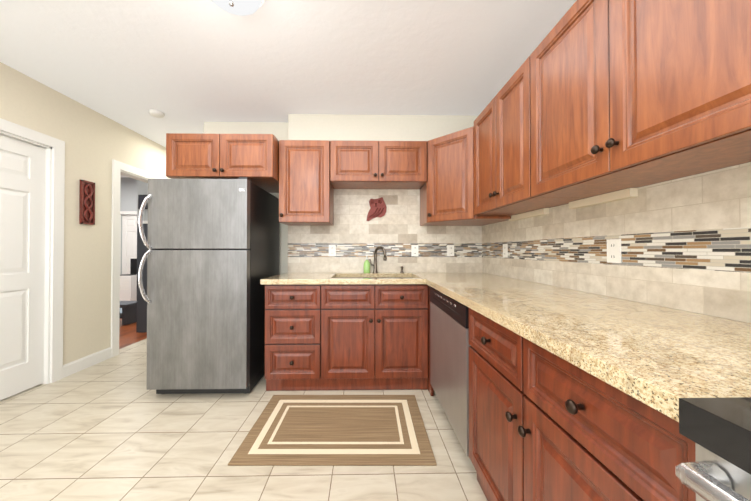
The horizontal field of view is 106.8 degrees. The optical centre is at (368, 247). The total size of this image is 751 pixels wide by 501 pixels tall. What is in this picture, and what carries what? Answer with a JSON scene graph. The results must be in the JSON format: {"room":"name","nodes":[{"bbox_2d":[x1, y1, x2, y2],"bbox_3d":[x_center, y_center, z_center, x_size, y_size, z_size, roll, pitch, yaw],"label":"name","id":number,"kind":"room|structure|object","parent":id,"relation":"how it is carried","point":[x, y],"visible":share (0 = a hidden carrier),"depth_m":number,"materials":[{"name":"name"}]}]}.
{"room":"kitchen","nodes":[
{"label":"kitchen","id":0,"kind":"room"},
{"bbox_2d":[0,62,170,364],"bbox_3d":[-2.797,-0.116,1.486,0.120,2.550,6.300,0,0,-1],"label":"wall","id":1,"kind":"structure","parent":0,"point":[96,143],"depth_m":2.69,"materials":[{"name":"beige paint"}]},
{"bbox_2d":[0,134,45,399],"bbox_3d":[-2.799,0.146,2.008,0.035,2.010,0.776,0,0,-1],"label":"closet door leaf","id":2,"kind":"structure","parent":1,"relation":"in","point":[22,216],"depth_m":2.24,"materials":[{"name":"white wood"}]},
{"bbox_2d":[0,118,165,383],"bbox_3d":[-2.326,0.096,1.492,1.098,2.125,6.300,0,0,-1],"label":"door frame","id":3,"kind":"structure","parent":1,"relation":"attached to","point":[55,369],"depth_m":2.46,"materials":[{"name":"white wood"}]},
{"bbox_2d":[79,180,94,224],"bbox_3d":[-2.742,-0.441,2.720,0.032,0.420,0.130,0,0,-1],"label":"plaque","id":4,"kind":"object","parent":1,"relation":"attached to","point":[87,203],"visible":1,"depth_m":2.71,"materials":[{"name":"brown wood"}]},
{"bbox_2d":[119,319,146,348],"bbox_3d":[-5.270,1.209,4.481,4.720,0.050,4.800,0,0,-1],"label":"floor","id":5,"kind":"structure","parent":0,"point":[128,335],"depth_m":3.75,"materials":[{"name":"brown wood"}]},
{"bbox_2d":[119,301,136,324],"bbox_3d":[-4.084,1.024,4.394,0.790,0.320,0.340,0,0,-1],"label":"bench","id":6,"kind":"object","parent":5,"relation":"on","point":[127,315],"visible":0.19,"depth_m":4.32,"materials":[{"name":"grey"}]},
{"bbox_2d":[120,274,136,300],"bbox_3d":[-5.258,0.888,6.083,0.320,0.620,0.244,0,0,-1],"label":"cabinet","id":7,"kind":"object","parent":5,"relation":"on","point":[128,287],"visible":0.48,"depth_m":5.97,"materials":[{"name":"white"}]},
{"bbox_2d":[130,259,136,273],"bbox_3d":[-5.378,0.728,6.634,0.620,0.950,0.400,0,0,-1],"label":"television","id":8,"kind":"object","parent":7,"relation":"on","point":[133,266],"visible":0.06,"depth_m":6.62,"materials":[{"name":"black"}]},
{"bbox_2d":[120,177,154,332],"bbox_3d":[-2.906,-0.290,4.536,0.030,2.950,5.040,0,0,-1],"label":"wall","id":9,"kind":"structure","parent":0,"point":[131,189],"depth_m":3.46,"materials":[{"name":"grey paint"}]},
{"bbox_2d":[120,211,136,274],"bbox_3d":[-5.312,0.150,6.883,4.720,2.110,0.015,0,0,-1],"label":"door frame","id":10,"kind":"structure","parent":9,"relation":"attached to","point":[128,212],"depth_m":6.87,"materials":[{"name":"white wood"}]},
{"bbox_2d":[122,215,136,274],"bbox_3d":[-5.748,0.190,6.897,0.740,2.010,0.100,0,0,-1],"label":"door leaf","id":11,"kind":"structure","parent":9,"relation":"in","point":[129,238],"depth_m":6.92,"materials":[{"name":"white wood"}]},
{"bbox_2d":[138,195,147,208],"bbox_3d":[-3.139,-0.641,3.888,0.140,0.200,0.021,0,0,-1],"label":"framed picture","id":12,"kind":"object","parent":9,"relation":"attached to","point":[141,198],"visible":0.5,"depth_m":3.88,"materials":[{"name":"black"}]},
{"bbox_2d":[0,338,486,500],"bbox_3d":[-0.768,1.184,1.560,4.180,0.050,6.400,0,0,-1],"label":"floor","id":13,"kind":"structure","parent":0,"point":[112,429],"depth_m":1.59,"materials":[{"name":"tile"}]},
{"bbox_2d":[138,177,278,393],"bbox_3d":[-1.327,0.311,2.503,0.767,1.712,0.891,0,0,-1],"label":"fridge","id":14,"kind":"object","parent":13,"relation":"on","point":[212,259],"visible":0.98,"depth_m":2.13,"materials":[{"name":"silver metal"}]},
{"bbox_2d":[265,284,332,390],"bbox_3d":[-0.609,0.731,2.541,0.472,0.874,0.608,0,0,-1],"label":"base cabinet","id":15,"kind":"object","parent":13,"relation":"on","point":[298,317],"depth_m":2.24,"materials":[{"name":"brown wood"}]},
{"bbox_2d":[228,395,436,465],"bbox_3d":[-0.195,1.157,1.838,1.114,0.008,0.716,0,0,0],"label":"rug","id":16,"kind":"object","parent":13,"relation":"on","point":[337,430],"visible":1,"depth_m":1.73,"materials":[{"name":"brown fabric"}]},
{"bbox_2d":[413,284,433,395],"bbox_3d":[0.817,0.731,2.534,0.711,0.874,0.673,0,0,-1],"label":"base cabinet","id":17,"kind":"object","parent":13,"relation":"on","point":[421,292],"depth_m":2.26,"materials":[{"name":"brown wood"}]},
{"bbox_2d":[260,273,419,284],"bbox_3d":[-0.220,0.370,2.542,1.290,0.235,0.649,0,0,-1],"label":"countertop","id":18,"kind":"structure","parent":17,"relation":"on","point":[284,278],"depth_m":2.28,"materials":[{"name":"stone"}]},
{"bbox_2d":[364,256,369,272],"bbox_3d":[-0.020,0.166,2.807,0.067,0.176,0.050,0,0,-1],"label":"soap bottle","id":19,"kind":"object","parent":18,"relation":"on","point":[366,266],"visible":0.96,"depth_m":2.80,"materials":[{"name":"green plastic"}]},
{"bbox_2d":[369,246,403,272],"bbox_3d":[0.179,0.118,2.766,0.350,0.272,0.166,0,0,-1],"label":"faucet","id":20,"kind":"object","parent":18,"relation":"on","point":[375,257],"visible":1,"depth_m":2.80,"materials":[{"name":"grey metal"}]},
{"bbox_2d":[416,273,750,421],"bbox_3d":[0.824,0.362,1.653,0.751,0.235,2.462,0,0,-1],"label":"countertop","id":21,"kind":"structure","parent":17,"relation":"on","point":[661,359],"depth_m":0.76,"materials":[{"name":"stone"}]},
{"bbox_2d":[430,287,470,455],"bbox_3d":[0.826,0.731,1.802,0.684,0.860,0.780,0,0,-1],"label":"dishwasher","id":22,"kind":"object","parent":13,"relation":"on","point":[449,349],"visible":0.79,"depth_m":1.65,"materials":[{"name":"silver metal"}]},
{"bbox_2d":[469,308,695,500],"bbox_3d":[0.855,0.717,0.915,0.693,0.874,0.985,0,0,-1],"label":"base cabinet","id":23,"kind":"object","parent":13,"relation":"on","point":[545,425],"depth_m":0.77,"materials":[{"name":"brown wood"}]},
{"bbox_2d":[675,397,750,500],"bbox_3d":[0.827,0.606,0.033,0.784,1.080,0.764,0,0,-1],"label":"stove","id":24,"kind":"object","parent":13,"relation":"on","point":[717,431],"visible":0.98,"depth_m":0.37,"materials":[{"name":"silver metal"}]},
{"bbox_2d":[0,0,576,147],"bbox_3d":[-0.768,-1.416,1.582,4.180,0.050,6.400,0,0,-1],"label":"ceiling","id":25,"kind":"structure","parent":0,"point":[188,66],"depth_m":2.00,"materials":[{"name":"white paint"}]},
{"bbox_2d":[149,109,164,117],"bbox_3d":[-2.160,-1.361,2.838,0.130,0.036,0.130,0,0,-1],"label":"smoke detector","id":26,"kind":"object","parent":25,"relation":"attached to","point":[156,113],"visible":1,"depth_m":2.81,"materials":[{"name":"white plastic"}]},
{"bbox_2d":[211,0,263,15],"bbox_3d":[-0.716,-1.328,1.453,0.330,0.127,0.330,0,0,-1],"label":"dome ceiling light","id":27,"kind":"object","parent":25,"relation":"attached to","point":[242,7],"visible":1,"depth_m":1.49,"materials":[{"name":"white glass"}]},
{"bbox_2d":[204,114,477,273],"bbox_3d":[-0.314,-0.103,3.024,2.980,2.550,0.310,0,0,-1],"label":"wall","id":28,"kind":"structure","parent":0,"point":[329,127],"depth_m":2.86,"materials":[{"name":"beige paint"}]},
{"bbox_2d":[166,133,277,192],"bbox_3d":[-1.287,-0.793,2.717,0.913,0.375,0.656,0,0,-1],"label":"upper cabinet","id":29,"kind":"object","parent":28,"relation":"attached to","point":[254,157],"depth_m":2.39,"materials":[{"name":"brown wood"}]},
{"bbox_2d":[278,140,333,225],"bbox_3d":[-0.590,-0.606,2.697,0.463,0.750,0.336,0,0,-1],"label":"upper cabinet","id":30,"kind":"object","parent":28,"relation":"attached to","point":[305,190],"depth_m":2.53,"materials":[{"name":"brown wood"}]},
{"bbox_2d":[367,197,386,220],"bbox_3d":[0.079,-0.399,2.859,0.206,0.248,0.023,0,0,-1],"label":"art","id":31,"kind":"object","parent":28,"relation":"attached to","point":[378,207],"visible":1,"depth_m":2.86,"materials":[{"name":"red metal"}]},
{"bbox_2d":[330,140,425,188],"bbox_3d":[0.086,-0.793,2.711,0.887,0.375,0.336,0,0,-1],"label":"upper cabinet","id":32,"kind":"object","parent":28,"relation":"attached to","point":[353,164],"depth_m":2.55,"materials":[{"name":"brown wood"}]},
{"bbox_2d":[418,126,517,225],"bbox_3d":[0.857,-0.607,2.566,0.650,0.750,0.649,0,0,-1],"label":"upper cabinet","id":33,"kind":"object","parent":28,"relation":"attached to","point":[447,195],"depth_m":2.40,"materials":[{"name":"brown wood"}]},
{"bbox_3d":[1.277,-0.123,0.712,0.120,2.550,4.610,0,0,-1],"label":"wall","id":34,"kind":"structure","parent":0,"visible":0},
{"bbox_2d":[288,189,479,272],"bbox_3d":[0.159,-0.187,2.874,1.980,0.884,0.008,0,0,-1],"label":"backsplash","id":35,"kind":"structure","parent":34,"relation":"attached to","point":[355,238],"depth_m":2.87,"materials":[{"name":"beige tile"}]},
{"bbox_2d":[329,245,335,255],"bbox_3d":[-0.375,0.028,2.855,0.072,0.115,0.008,0,0,-1],"label":"electrical outlet plate","id":36,"kind":"object","parent":35,"relation":"attached to","point":[332,248],"depth_m":2.85,"materials":[{"name":"white plastic"}]},
{"bbox_2d":[411,245,417,255],"bbox_3d":[0.474,0.028,2.870,0.072,0.115,0.008,0,0,-1],"label":"electrical outlet plate","id":37,"kind":"object","parent":35,"relation":"attached to","point":[414,248],"depth_m":2.87,"materials":[{"name":"white plastic"}]},
{"bbox_2d":[447,245,453,255],"bbox_3d":[0.845,0.028,2.876,0.072,0.115,0.008,0,0,-1],"label":"electrical outlet plate","id":38,"kind":"object","parent":35,"relation":"attached to","point":[450,248],"depth_m":2.87,"materials":[{"name":"white plastic"}]},
{"bbox_2d":[474,61,589,215],"bbox_3d":[1.020,-0.643,1.862,0.347,0.760,0.760,0,0,-1],"label":"upper cabinet","id":39,"kind":"object","parent":34,"relation":"attached to","point":[500,129],"depth_m":1.79,"materials":[{"name":"brown wood"}]},
{"bbox_2d":[480,162,750,322],"bbox_3d":[1.211,-0.205,0.852,0.008,0.884,4.090,0,0,-1],"label":"backsplash","id":40,"kind":"structure","parent":34,"relation":"attached to","point":[685,243],"depth_m":1.17,"materials":[{"name":"beige tile"}]},
{"bbox_2d":[503,244,507,256],"bbox_3d":[1.175,0.024,2.405,0.009,0.115,0.072,0,0,-1],"label":"electrical outlet plate","id":41,"kind":"object","parent":40,"relation":"attached to","point":[505,246],"depth_m":2.39,"materials":[{"name":"white plastic"}]},
{"bbox_2d":[607,239,620,262],"bbox_3d":[1.193,0.015,1.360,0.009,0.115,0.072,0,0,-1],"label":"electrical outlet plate","id":42,"kind":"object","parent":40,"relation":"attached to","point":[613,250],"depth_m":1.35,"materials":[{"name":"white plastic"}]},
{"bbox_2d":[526,0,750,199],"bbox_3d":[1.036,-0.651,1.006,0.347,0.760,0.952,0,0,-1],"label":"upper cabinet","id":43,"kind":"object","parent":34,"relation":"attached to","point":[594,102],"depth_m":0.93,"materials":[{"name":"brown wood"}]}
]}

